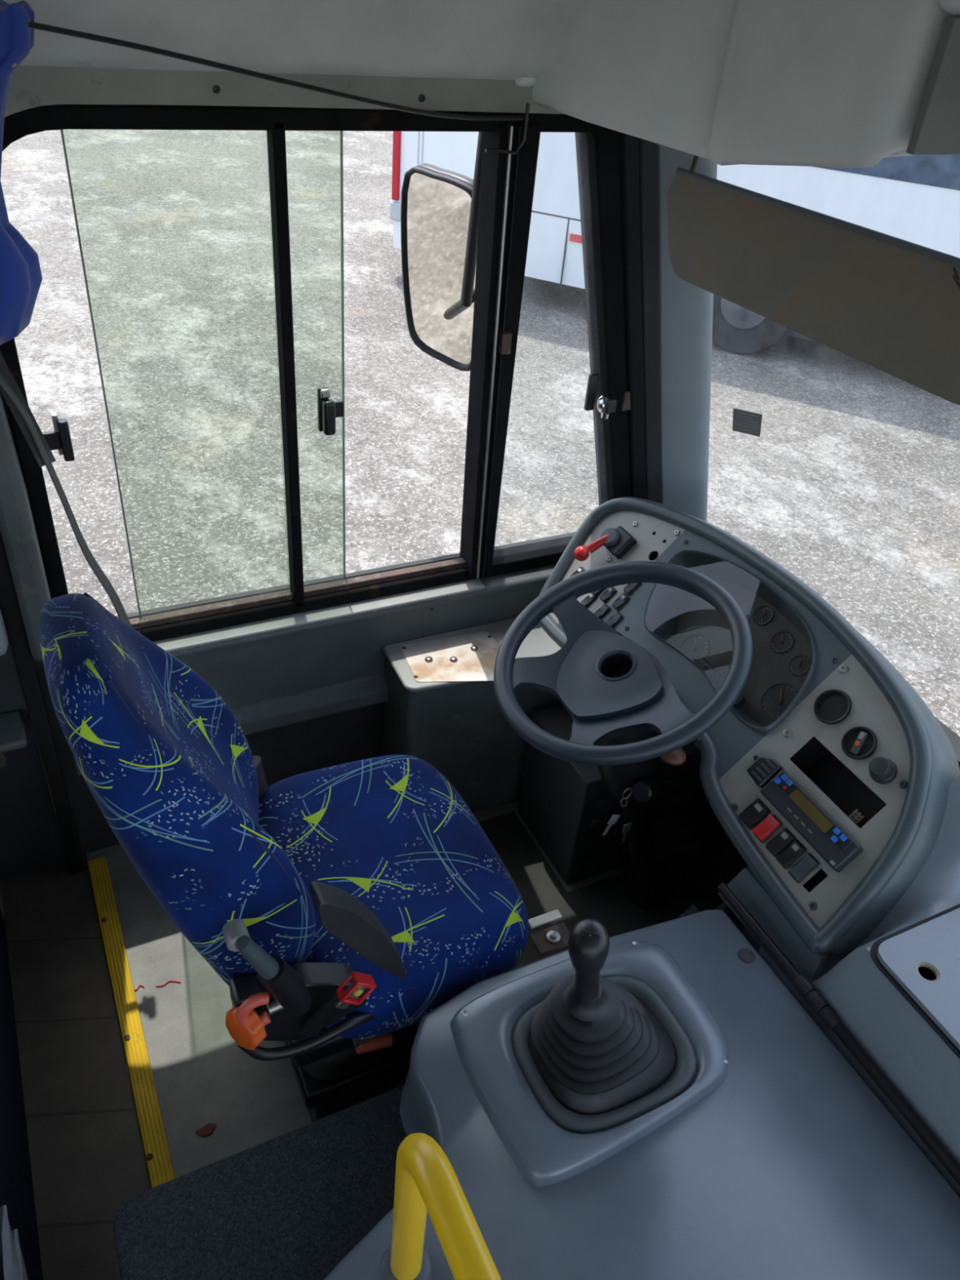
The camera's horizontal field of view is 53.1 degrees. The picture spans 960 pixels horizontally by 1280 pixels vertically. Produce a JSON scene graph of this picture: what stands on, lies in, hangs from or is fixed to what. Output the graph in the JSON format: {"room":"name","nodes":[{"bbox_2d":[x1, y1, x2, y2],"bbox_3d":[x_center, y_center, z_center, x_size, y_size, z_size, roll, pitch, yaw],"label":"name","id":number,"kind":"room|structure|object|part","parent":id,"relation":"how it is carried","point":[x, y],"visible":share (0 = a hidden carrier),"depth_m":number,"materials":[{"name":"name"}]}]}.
{"room":"control cabin","nodes":[
{"label":"control cabin","id":0,"kind":"room"},
{"bbox_2d":[0,908,43,1279],"bbox_3d":[-2.403,1.519,0.135,4.375,0.530,2.450,-13,40,-23],"label":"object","id":1,"kind":"structure","parent":0,"point":[16,1188],"depth_m":1.51,"materials":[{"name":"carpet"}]},
{"bbox_2d":[0,1204,20,1279],"bbox_3d":[-0.533,0.819,1.110,0.026,0.084,0.300,-13,40,-23],"label":"trim","id":2,"kind":"structure","parent":1,"relation":"attached to","point":[10,1266],"depth_m":1.16,"materials":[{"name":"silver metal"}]},
{"bbox_2d":[11,1228,27,1279],"bbox_3d":[-0.537,0.872,1.148,0.026,0.084,0.300,-13,40,-23],"label":"trim","id":3,"kind":"structure","parent":1,"relation":"attached to","point":[15,1233],"depth_m":1.21,"materials":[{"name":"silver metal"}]},
{"bbox_2d":[0,854,151,1279],"bbox_3d":[-0.410,1.222,1.224,0.175,0.065,2.500,-13,40,-23],"label":"aisle floor","id":4,"kind":"structure","parent":0,"point":[87,1157],"depth_m":1.72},
{"bbox_2d":[0,104,601,920],"bbox_3d":[-2.254,0.181,1.086,5.920,2.470,0.070,-13,40,-23],"label":"wall","id":5,"kind":"structure","parent":0,"point":[30,837],"depth_m":2.04,"materials":[{"name":"black metal"}]},
{"bbox_2d":[0,710,26,767],"bbox_3d":[-0.949,0.209,1.785,0.200,0.078,0.098,-13,40,-23],"label":"wall bracket","id":6,"kind":"object","parent":5,"relation":"attached to","point":[12,731],"visible":1,"depth_m":1.79,"materials":[{"name":"grey plastic"}]},
{"bbox_2d":[0,395,84,873],"bbox_3d":[-0.893,-0.078,1.589,0.324,1.500,0.098,-13,40,-23],"label":"pillar","id":7,"kind":"structure","parent":5,"relation":"attached to","point":[24,591],"depth_m":1.65,"materials":[{"name":"black plastic"}]},
{"bbox_2d":[0,351,56,466],"bbox_3d":[-0.677,-0.355,1.395,0.077,0.226,0.016,-13,40,-23],"label":"belt webbing","id":8,"kind":"object","parent":7,"relation":"attached to","point":[5,371],"visible":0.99,"depth_m":1.42,"materials":[{"name":"black fabric"}]},
{"bbox_2d":[0,373,132,627],"bbox_3d":[-0.587,-0.043,1.493,0.333,0.709,0.067,33,44,32],"label":"belt","id":9,"kind":"object","parent":7,"relation":"attached to","point":[95,566],"visible":0.7,"depth_m":1.48,"materials":[{"name":"grey fabric"}]},
{"bbox_2d":[4,65,564,117],"bbox_3d":[-0.296,-0.666,1.541,1.055,0.434,0.022,-13,40,-23],"label":"trim","id":10,"kind":"structure","parent":5,"relation":"attached to","point":[31,86],"depth_m":1.40,"materials":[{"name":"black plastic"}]},
{"bbox_2d":[3,0,589,79],"bbox_3d":[-2.218,-0.403,0.201,5.530,0.458,0.550,-13,40,-23],"label":"ceiling","id":11,"kind":"structure","parent":5,"relation":"attached to","point":[472,39],"depth_m":1.35,"materials":[{"name":"grey plastic"}]},
{"bbox_2d":[0,102,613,641],"bbox_3d":[-0.189,-0.474,1.783,1.251,0.943,0.090,-13,40,-23],"label":"window","id":12,"kind":"structure","parent":5,"relation":"in","point":[510,149],"depth_m":1.74,"materials":[{"name":"metal"}]},
{"bbox_2d":[42,413,75,461],"bbox_3d":[-0.703,-0.330,1.574,0.058,0.076,0.028,-13,40,-23],"label":"window latch","id":13,"kind":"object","parent":12,"relation":"attached to","point":[60,439],"depth_m":1.57,"materials":[{"name":"black plastic"}]},
{"bbox_3d":[-0.696,-0.339,1.582,0.009,0.070,0.012,-13,40,-23],"label":"plate","id":14,"kind":"part","parent":13,"relation":"part of","materials":[{"name":"metal"}]},
{"bbox_3d":[-0.682,-0.330,1.581,0.016,0.070,0.020,-13,40,-23],"label":"handle","id":15,"kind":"part","parent":13,"relation":"part of","materials":[{"name":"black plastic"}]},
{"bbox_2d":[27,21,528,120],"bbox_3d":[-0.229,-0.789,1.350,0.784,0.125,0.027,-22,45,-32],"label":"cord","id":16,"kind":"object","parent":12,"relation":"attached to","point":[34,25],"visible":1,"depth_m":1.29,"materials":[{"name":"black plastic"}]},
{"bbox_2d":[0,0,42,345],"bbox_3d":[-0.605,-0.562,1.189,0.157,0.389,0.098,-3,37,-11],"label":"curtain","id":17,"kind":"object","parent":16,"relation":"hanging from","point":[20,273],"visible":1,"depth_m":1.21,"materials":[{"name":"blue fabric"}]},
{"bbox_2d":[316,386,343,435],"bbox_3d":[-0.272,-0.423,1.773,0.048,0.084,0.034,-13,40,-23],"label":"window latch","id":18,"kind":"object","parent":12,"relation":"attached to","point":[328,410],"depth_m":1.76,"materials":[{"name":"black plastic"}]},
{"bbox_3d":[-0.290,-0.426,1.775,0.020,0.084,0.012,-13,40,-23],"label":"plate","id":19,"kind":"part","parent":18,"relation":"part of","materials":[{"name":"black plastic"}]},
{"bbox_3d":[-0.282,-0.449,1.749,0.017,0.016,0.010,-13,40,-23],"label":"plate","id":20,"kind":"part","parent":18,"relation":"part of","materials":[{"name":"metal"}]},
{"bbox_3d":[-0.279,-0.411,1.770,0.022,0.066,0.022,-13,40,-23],"label":"handle","id":21,"kind":"part","parent":18,"relation":"part of","materials":[{"name":"black plastic"}]},
{"bbox_3d":[0.021,-0.517,1.881,0.077,0.890,0.065,-13,40,-23],"label":"post","id":22,"kind":"part","parent":12,"relation":"part of","materials":[{"name":"black metal"}]},
{"bbox_2d":[583,373,631,418],"bbox_3d":[0.280,-0.512,2.010,0.105,0.084,0.055,-13,40,-23],"label":"window latch","id":23,"kind":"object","parent":12,"relation":"attached to","point":[606,405],"depth_m":2.00,"materials":[{"name":"black plastic"}]},
{"bbox_3d":[0.233,-0.518,2.007,0.020,0.078,0.012,-13,40,-23],"label":"plate","id":24,"kind":"part","parent":23,"relation":"part of","materials":[{"name":"black plastic"}]},
{"bbox_3d":[0.269,-0.489,1.999,0.026,0.032,0.022,-13,40,-23],"label":"handle","id":25,"kind":"part","parent":23,"relation":"part of","materials":[{"name":"black plastic"}]},
{"bbox_2d":[73,564,555,775],"bbox_3d":[-0.275,0.038,2.091,1.180,0.265,0.059,-13,40,-23],"label":"side wall panel","id":26,"kind":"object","parent":5,"relation":"attached to","point":[274,673],"depth_m":2.06,"materials":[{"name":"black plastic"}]},
{"bbox_2d":[400,131,484,371],"bbox_3d":[-0.006,-0.866,1.951,0.159,0.711,0.395,-22,45,-33],"label":"mirror","id":27,"kind":"object","parent":5,"relation":"attached to","point":[440,206],"visible":0.73,"depth_m":2.05,"materials":[{"name":"black plastic"}]},
{"bbox_3d":[-0.081,-0.794,2.083,0.183,0.402,0.074,21,39,20],"label":"glass","id":28,"kind":"part","parent":27,"relation":"part of","materials":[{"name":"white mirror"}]},
{"bbox_3d":[-0.006,-0.876,1.875,0.052,0.607,0.318,-10,39,-20],"label":"arm","id":29,"kind":"part","parent":27,"relation":"part of","materials":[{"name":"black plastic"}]},
{"bbox_2d":[595,124,631,498],"bbox_3d":[0.269,-0.604,1.947,0.302,1.100,0.038,-13,40,-23],"label":"trim","id":30,"kind":"structure","parent":5,"relation":"attached to","point":[607,146],"depth_m":1.87,"materials":[{"name":"black rubber"}]},
{"bbox_2d":[617,131,646,499],"bbox_3d":[0.309,-0.599,1.946,0.286,1.100,0.043,-13,40,-23],"label":"trim","id":31,"kind":"structure","parent":5,"relation":"attached to","point":[628,155],"depth_m":1.88,"materials":[{"name":"rubber"}]},
{"bbox_2d":[638,137,662,503],"bbox_3d":[0.342,-0.591,1.939,0.284,1.100,0.051,-13,40,-23],"label":"trim","id":32,"kind":"structure","parent":5,"relation":"attached to","point":[648,151],"depth_m":1.87,"materials":[{"name":"black plastic"}]},
{"bbox_2d":[658,144,717,521],"bbox_3d":[0.363,-0.712,1.844,0.444,1.510,0.192,-13,40,-23],"label":"trim","id":33,"kind":"structure","parent":5,"relation":"attached to","point":[686,308],"depth_m":1.92,"materials":[{"name":"grey plastic"}]},
{"bbox_2d":[86,800,733,1177],"bbox_3d":[0.366,1.044,1.555,1.550,0.060,2.500,-13,40,-23],"label":"floor","id":34,"kind":"structure","parent":0,"point":[202,1077],"depth_m":1.78,"materials":[{"name":"grey plastic"}]},
{"bbox_2d":[87,856,175,1188],"bbox_3d":[-0.597,0.796,1.705,0.038,0.012,1.120,-13,40,-23],"label":"strip","id":35,"kind":"object","parent":34,"relation":"on","point":[154,1141],"visible":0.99,"depth_m":1.78,"materials":[{"name":"yellow paint"}]},
{"bbox_2d":[155,980,181,986],"bbox_3d":[-0.609,0.671,1.877,0.047,0.002,0.009,-6,38,-15],"label":"thread","id":36,"kind":"object","parent":34,"relation":"on","point":[169,980],"visible":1,"depth_m":1.88,"materials":[{"name":"fabric"}]},
{"bbox_2d":[195,1123,216,1136],"bbox_3d":[-0.472,0.846,1.657,0.036,0.005,0.018,-13,40,-23],"label":"dry leaf","id":37,"kind":"object","parent":34,"relation":"on","point":[207,1129],"visible":1,"depth_m":1.66,"materials":[{"name":"brown plant"}]},
{"bbox_2d":[112,1084,407,1279],"bbox_3d":[-0.037,0.986,1.243,0.695,0.340,0.672,-13,40,-23],"label":"box","id":38,"kind":"object","parent":34,"relation":"on","point":[292,1205],"visible":0.37,"depth_m":1.25,"materials":[{"name":"grey carpet"}]},
{"bbox_2d":[323,882,959,1279],"bbox_3d":[0.183,0.810,1.083,0.932,0.162,0.979,-13,40,-23],"label":"engine cover","id":39,"kind":"object","parent":38,"relation":"on","point":[792,1167],"visible":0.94,"depth_m":1.20,"materials":[{"name":"plastic"}]},
{"bbox_2d":[378,1133,501,1279],"bbox_3d":[0.016,0.693,0.843,0.060,0.334,0.465,-13,40,-23],"label":"grab rail","id":40,"kind":"object","parent":39,"relation":"on","point":[425,1179],"visible":1,"depth_m":0.86,"materials":[{"name":"yellow metal"}]},
{"bbox_2d":[449,918,728,1186],"bbox_3d":[0.170,0.453,1.239,0.360,0.275,0.267,-13,40,-23],"label":"lever","id":41,"kind":"object","parent":39,"relation":"on","point":[572,1062],"visible":1,"depth_m":1.25,"materials":[{"name":"plastic"}]},
{"bbox_3d":[0.132,0.404,1.193,0.060,0.148,0.053,-13,40,-23],"label":"knob","id":42,"kind":"part","parent":41,"relation":"part of","materials":[{"name":"black plastic"}]},
{"bbox_3d":[0.130,0.360,1.145,0.023,0.019,0.022,12,37,9],"label":"shift plate","id":43,"kind":"part","parent":41,"relation":"part of","materials":[{"name":"black plastic"}]},
{"bbox_3d":[0.169,0.557,1.305,0.236,0.018,0.196,-13,40,-23],"label":"frame","id":44,"kind":"part","parent":41,"relation":"part of","materials":[{"name":"grey rubber"}]},
{"bbox_2d":[38,592,570,1122],"bbox_3d":[-0.224,0.340,1.460,0.648,1.087,0.520,-13,40,-23],"label":"seat","id":45,"kind":"object","parent":34,"relation":"on","point":[338,907],"depth_m":1.28,"materials":[{"name":"fabric"}]},
{"bbox_3d":[-0.389,0.180,1.261,0.262,0.626,0.406,-13,40,-23],"label":"backrest","id":46,"kind":"part","parent":45,"relation":"part of","materials":[{"name":"fabric"}]},
{"bbox_3d":[-0.293,0.484,1.201,0.057,0.058,0.026,27,41,26],"label":"adjuster knob","id":47,"kind":"part","parent":45,"relation":"part of","materials":[{"name":"orange plastic"}]},
{"bbox_3d":[-0.280,0.459,1.182,0.042,0.061,0.015,-13,40,-23],"label":"release lever","id":48,"kind":"part","parent":45,"relation":"part of","materials":[{"name":"plastic"}]},
{"bbox_3d":[-0.261,0.381,1.146,0.056,0.094,0.025,-13,40,-23],"label":"recliner arm","id":49,"kind":"part","parent":45,"relation":"part of","materials":[{"name":"plastic"}]},
{"bbox_3d":[-0.256,0.462,1.213,0.026,0.018,0.015,-13,40,-23],"label":"threaded rod","id":50,"kind":"part","parent":45,"relation":"part of","materials":[{"name":"metal"}]},
{"bbox_3d":[-0.239,0.475,1.279,0.175,0.132,0.038,-13,40,-23],"label":"plate","id":51,"kind":"part","parent":45,"relation":"part of","materials":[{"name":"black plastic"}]},
{"bbox_3d":[-0.167,0.457,1.235,0.042,0.044,0.009,-13,40,-23],"label":"latch plate","id":52,"kind":"part","parent":45,"relation":"part of","materials":[{"name":"metal"}]},
{"bbox_3d":[-0.159,0.448,1.233,0.049,0.049,0.020,-13,40,-23],"label":"buckle frame","id":53,"kind":"part","parent":45,"relation":"part of","materials":[{"name":"red plastic"}]},
{"bbox_3d":[-0.158,0.597,1.424,0.058,0.034,0.021,-13,40,-23],"label":"height handle","id":54,"kind":"part","parent":45,"relation":"part of","materials":[{"name":"plastic"}]},
{"bbox_2d":[258,754,528,1039],"bbox_3d":[-0.149,0.387,1.574,0.382,0.139,0.482,-13,40,-23],"label":"cushion","id":55,"kind":"object","parent":45,"relation":"on","point":[392,833],"depth_m":1.51,"materials":[{"name":"fabric"}]},
{"bbox_3d":[0.108,0.456,1.502,0.065,0.017,0.062,-13,40,-23],"label":"floor bracket","id":56,"kind":"part","parent":45,"relation":"part of","materials":[{"name":"brown metal"}]},
{"bbox_2d":[382,617,562,811],"bbox_3d":[0.016,0.193,2.240,0.460,0.436,0.215,-13,40,-23],"label":"console","id":57,"kind":"object","parent":34,"relation":"on","point":[442,710],"visible":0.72,"depth_m":2.13},
{"bbox_3d":[-0.046,0.045,2.076,0.220,0.002,0.182,-8,38,-17],"label":"metal plate","id":58,"kind":"part","parent":57,"relation":"part of","materials":[{"name":"metal"}]},
{"bbox_2d":[478,811,745,968],"bbox_3d":[0.264,0.585,2.106,0.640,0.006,0.640,-13,40,-23],"label":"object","id":59,"kind":"structure","parent":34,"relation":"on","point":[695,876],"depth_m":2.14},
{"bbox_2d":[597,729,702,911],"bbox_3d":[0.337,0.347,1.877,0.288,0.679,0.255,-13,40,-23],"label":"column","id":60,"kind":"structure","parent":59,"relation":"on","point":[647,883],"depth_m":1.92,"materials":[{"name":"black plastic"}]},
{"bbox_2d":[602,788,631,842],"bbox_3d":[0.255,0.327,1.763,0.063,0.143,0.008,-13,40,-23],"label":"keys","id":61,"kind":"object","parent":60,"relation":"hanging from","point":[626,828],"visible":1,"depth_m":1.76,"materials":[{"name":"metal"}]},
{"bbox_2d":[493,560,753,765],"bbox_3d":[0.238,0.046,1.676,0.427,0.248,0.462,-13,40,-23],"label":"steering wheel","id":62,"kind":"object","parent":60,"relation":"attached to","point":[611,686],"visible":1,"depth_m":1.66,"materials":[{"name":"plastic"}]},
{"bbox_2d":[600,653,632,677],"bbox_3d":[0.244,0.059,1.695,0.067,0.056,0.058,-13,40,-23],"label":"hole","id":63,"kind":"object","parent":62,"relation":"attached to","point":[611,665],"depth_m":1.71,"materials":[{"name":"black plastic"}]},
{"bbox_3d":[0.319,0.189,1.595,0.044,0.024,0.052,-13,40,-23],"label":"hazard knob","id":64,"kind":"part","parent":60,"relation":"part of","materials":[{"name":"plastic"}]},
{"bbox_2d":[518,704,709,884],"bbox_3d":[0.320,0.320,2.207,0.365,0.320,0.246,-13,40,-23],"label":"cover","id":65,"kind":"object","parent":34,"relation":"on","point":[567,807],"visible":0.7,"depth_m":2.12,"materials":[{"name":"grey plastic"}]},
{"bbox_2d":[718,775,959,1196],"bbox_3d":[0.843,0.681,1.423,0.580,0.732,2.390,-13,40,-23],"label":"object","id":66,"kind":"object","parent":34,"relation":"on","point":[897,993],"visible":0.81,"depth_m":1.33,"materials":[{"name":"plastic"}]},
{"bbox_2d":[538,497,959,959],"bbox_3d":[0.475,0.071,1.781,0.415,0.397,1.011,-13,40,-23],"label":"dashboard","id":67,"kind":"object","parent":66,"relation":"attached to","point":[828,775],"visible":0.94,"depth_m":1.59,"materials":[{"name":"plastic"}]},
{"bbox_2d":[569,566,585,577],"bbox_3d":[0.206,-0.138,2.027,0.030,0.029,0.020,-13,40,-23],"label":"rocker switch","id":68,"kind":"object","parent":67,"relation":"attached to","point":[576,570],"depth_m":2.03,"materials":[{"name":"black plastic"}]},
{"bbox_2d":[580,592,597,608],"bbox_3d":[0.225,-0.082,1.978,0.030,0.029,0.020,-13,40,-23],"label":"rocker switch","id":69,"kind":"object","parent":67,"relation":"attached to","point":[589,600],"depth_m":1.97,"materials":[{"name":"black plastic"}]},
{"bbox_2d":[591,588,604,595],"bbox_3d":[0.244,-0.104,1.976,0.030,0.029,0.020,-13,40,-23],"label":"rocker switch","id":70,"kind":"object","parent":67,"relation":"attached to","point":[599,593],"depth_m":1.97,"materials":[{"name":"black plastic"}]},
{"bbox_2d":[593,604,610,619],"bbox_3d":[0.246,-0.056,1.944,0.030,0.029,0.020,-13,40,-23],"label":"rocker switch","id":71,"kind":"object","parent":67,"relation":"attached to","point":[602,611],"depth_m":1.94,"materials":[{"name":"black plastic"}]},
{"bbox_2d":[573,525,636,561],"bbox_3d":[0.257,-0.192,1.984,0.115,0.067,0.065,-13,40,-23],"label":"switch","id":72,"kind":"object","parent":67,"relation":"attached to","point":[616,543],"depth_m":1.98,"materials":[{"name":"plastic"}]},
{"bbox_2d":[599,586,617,604],"bbox_3d":[0.261,-0.092,1.954,0.030,0.029,0.020,-13,40,-23],"label":"rocker switch","id":73,"kind":"object","parent":67,"relation":"attached to","point":[608,595],"depth_m":1.95,"materials":[{"name":"black plastic"}]},
{"bbox_2d":[605,611,623,627],"bbox_3d":[0.269,-0.039,1.915,0.030,0.029,0.020,-13,40,-23],"label":"rocker switch","id":74,"kind":"object","parent":67,"relation":"attached to","point":[614,619],"depth_m":1.91,"materials":[{"name":"black plastic"}]},
{"bbox_3d":[0.257,-0.165,2.007,0.247,0.247,0.205,-13,40,-23],"label":"panel","id":75,"kind":"part","parent":67,"relation":"part of","materials":[{"name":"grey metal"}]},
{"bbox_2d":[612,593,630,610],"bbox_3d":[0.284,-0.076,1.927,0.028,0.028,0.020,-13,40,-23],"label":"rocker switch","id":76,"kind":"object","parent":67,"relation":"attached to","point":[620,602],"depth_m":1.92,"materials":[{"name":"black plastic"}]},
{"bbox_2d":[623,582,641,595],"bbox_3d":[0.306,-0.106,1.927,0.028,0.028,0.020,-13,40,-23],"label":"rocker switch","id":77,"kind":"object","parent":67,"relation":"attached to","point":[635,588],"depth_m":1.92,"materials":[{"name":"black plastic"}]},
{"bbox_3d":[0.412,0.010,1.772,0.265,0.265,0.456,-13,40,-23],"label":"panel","id":78,"kind":"part","parent":67,"relation":"part of","materials":[{"name":"plastic"}]},
{"bbox_2d":[644,549,817,733],"bbox_3d":[0.464,-0.012,1.764,0.187,0.188,0.425,-13,40,-23],"label":"cluster","id":79,"kind":"object","parent":67,"relation":"attached to","point":[780,686],"depth_m":1.77,"materials":[{"name":"plastic"}]},
{"bbox_2d":[738,798,770,830],"bbox_3d":[0.449,0.284,1.569,0.035,0.035,0.032,-13,40,-23],"label":"rocker switch","id":80,"kind":"object","parent":67,"relation":"attached to","point":[753,813],"depth_m":1.56,"materials":[{"name":"black plastic"}]},
{"bbox_2d":[746,756,782,788],"bbox_3d":[0.469,0.215,1.583,0.046,0.046,0.040,-13,40,-23],"label":"switch","id":81,"kind":"object","parent":67,"relation":"attached to","point":[762,772],"depth_m":1.57,"materials":[{"name":"black plastic"}]},
{"bbox_2d":[751,813,782,843],"bbox_3d":[0.461,0.302,1.542,0.041,0.040,0.024,-13,40,-23],"label":"rocker switch","id":82,"kind":"object","parent":67,"relation":"attached to","point":[766,828],"depth_m":1.54,"materials":[{"name":"red plastic"}]},
{"bbox_2d":[765,827,795,857],"bbox_3d":[0.477,0.321,1.523,0.035,0.035,0.024,-13,40,-23],"label":"rocker switch","id":83,"kind":"object","parent":67,"relation":"attached to","point":[780,842],"depth_m":1.52,"materials":[{"name":"black plastic"}]},
{"bbox_2d":[776,839,806,869],"bbox_3d":[0.488,0.336,1.505,0.035,0.035,0.024,-13,40,-23],"label":"rocker switch","id":84,"kind":"object","parent":67,"relation":"attached to","point":[791,854],"depth_m":1.50,"materials":[{"name":"black plastic"}]},
{"bbox_2d":[788,853,819,883],"bbox_3d":[0.501,0.352,1.484,0.035,0.035,0.024,-13,40,-23],"label":"rocker switch","id":85,"kind":"object","parent":67,"relation":"attached to","point":[802,867],"depth_m":1.48,"materials":[{"name":"plastic"}]},
{"bbox_3d":[0.566,0.233,1.507,0.266,0.266,0.311,-13,40,-23],"label":"panel","id":86,"kind":"part","parent":67,"relation":"part of","materials":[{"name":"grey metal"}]},
{"bbox_2d":[813,689,851,724],"bbox_3d":[0.583,0.115,1.576,0.066,0.066,0.061,-13,40,-23],"label":"socket","id":87,"kind":"object","parent":67,"relation":"attached to","point":[831,707],"depth_m":1.57,"materials":[{"name":"black plastic"}]},
{"bbox_2d":[840,726,876,759],"bbox_3d":[0.598,0.163,1.515,0.042,0.042,0.055,-13,40,-23],"label":"knob","id":88,"kind":"object","parent":67,"relation":"attached to","point":[856,742],"depth_m":1.51,"materials":[{"name":"plastic"}]},
{"bbox_3d":[0.615,0.198,1.469,0.043,0.043,0.040,-13,40,-23],"label":"round knob","id":89,"kind":"part","parent":67,"relation":"part of","materials":[{"name":"grey plastic"}]},
{"bbox_3d":[0.466,0.452,1.512,0.054,0.055,0.209,-13,40,-23],"label":"knee panel","id":90,"kind":"part","parent":66,"relation":"part of","materials":[{"name":"plastic"}]},
{"bbox_3d":[0.920,0.592,1.151,0.486,0.009,0.762,-13,40,-23],"label":"lid","id":91,"kind":"part","parent":66,"relation":"part of","materials":[{"name":"plastic"}]},
{"bbox_2d":[698,804,747,878],"bbox_3d":[0.560,0.267,2.132,0.020,0.530,0.980,-13,40,-23],"label":"wall","id":92,"kind":"structure","parent":0,"point":[713,835],"depth_m":2.22,"materials":[{"name":"black plastic"}]},
{"bbox_2d":[676,901,730,918],"bbox_3d":[0.520,0.533,1.965,0.287,0.162,0.070,-13,40,-23],"label":"pedal","id":93,"kind":"object","parent":92,"relation":"attached to","point":[692,909],"visible":0.17,"depth_m":1.96,"materials":[{"name":"rubber"}]},
{"bbox_3d":[0.537,0.520,1.965,0.253,0.138,0.019,-13,40,-23],"label":"arm","id":94,"kind":"part","parent":93,"relation":"part of"},
{"bbox_2d":[936,718,959,768],"bbox_3d":[1.102,0.876,1.836,0.060,0.990,2.550,-13,40,-23],"label":"wall","id":95,"kind":"structure","parent":0,"point":[953,738],"depth_m":1.90,"materials":[{"name":"grey plastic"}]},
{"bbox_3d":[1.096,-0.063,1.013,0.719,1.470,2.350,-13,40,-23],"label":"window","id":96,"kind":"structure","parent":95,"relation":"in","visible":0},
{"bbox_2d":[732,408,762,436],"bbox_3d":[0.538,-0.439,1.939,0.065,0.054,0.011,24,40,24],"label":"window sticker","id":97,"kind":"object","parent":96,"relation":"attached to","point":[744,421],"visible":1,"depth_m":1.94,"materials":[{"name":"grey plastic"}]},
{"bbox_2d":[734,411,758,431],"bbox_3d":[0.536,-0.441,1.938,0.052,0.040,0.008,25,40,24],"label":"print","id":98,"kind":"object","parent":97,"relation":"attached to","point":[744,420],"depth_m":1.94},
{"bbox_3d":[-1.586,-0.095,-0.586,6.070,0.060,2.690,-13,40,-23],"label":"ceiling","id":99,"kind":"structure","parent":0,"visible":0},
{"bbox_2d":[515,0,959,168],"bbox_3d":[0.836,-0.410,0.652,0.545,0.515,2.540,-13,40,-23],"label":"panel","id":100,"kind":"object","parent":99,"relation":"attached to","point":[830,83],"visible":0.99,"depth_m":1.27,"materials":[{"name":"grey plastic"}]},
{"bbox_2d":[666,155,959,404],"bbox_3d":[0.502,-0.604,1.414,0.043,0.314,0.623,-21,44,-31],"label":"sun visor","id":101,"kind":"object","parent":100,"relation":"hanging from","point":[889,304],"visible":0.93,"depth_m":1.43,"materials":[{"name":"plastic"}]},
{"bbox_3d":[0.368,-0.809,1.525,0.045,0.138,0.013,23,40,22],"label":"hinge rod","id":102,"kind":"part","parent":101,"relation":"part of","materials":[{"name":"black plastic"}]},
{"bbox_3d":[0.627,-0.474,1.261,0.004,0.024,0.026,-13,40,-23],"label":"cord","id":103,"kind":"part","parent":101,"relation":"part of","materials":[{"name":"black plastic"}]},
{"bbox_3d":[0.668,-0.660,1.155,0.354,0.136,0.013,-13,40,-23],"label":"panel","id":104,"kind":"part","parent":100,"relation":"part of","materials":[{"name":"grey plastic"}]},
{"bbox_2d":[938,0,959,15],"bbox_3d":[1.038,-0.319,0.373,0.396,0.300,1.870,-13,40,-23],"label":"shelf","id":105,"kind":"object","parent":100,"relation":"attached to","point":[946,7],"depth_m":1.05,"materials":[{"name":"grey plastic"}]},
{"label":"outside","id":106,"kind":"structure","parent":0,"visible":0},
{"bbox_2d":[0,128,959,736],"bbox_3d":[1.726,-3.470,9.634,40.000,0.200,44.000,-13,40,-23],"label":"ground","id":107,"kind":"structure","parent":106,"point":[850,482],"depth_m":6.66,"materials":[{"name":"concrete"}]},
{"bbox_2d":[390,131,959,354],"bbox_3d":[4.704,-3.461,7.468,11.020,2.819,2.460,19,39,18],"label":"coach","id":108,"kind":"object","parent":107,"relation":"on","point":[912,198],"visible":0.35,"depth_m":7.81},
{"bbox_3d":[-0.740,-3.899,8.743,0.180,0.161,0.035,19,39,18],"label":"corner panel","id":109,"kind":"part","parent":108,"relation":"part of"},
{"bbox_2d":[391,131,400,200],"bbox_3d":[-0.721,-4.441,8.358,0.070,1.140,0.040,19,39,18],"label":"tail lamp","id":110,"kind":"object","parent":108,"relation":"on","point":[396,171],"depth_m":8.52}
]}

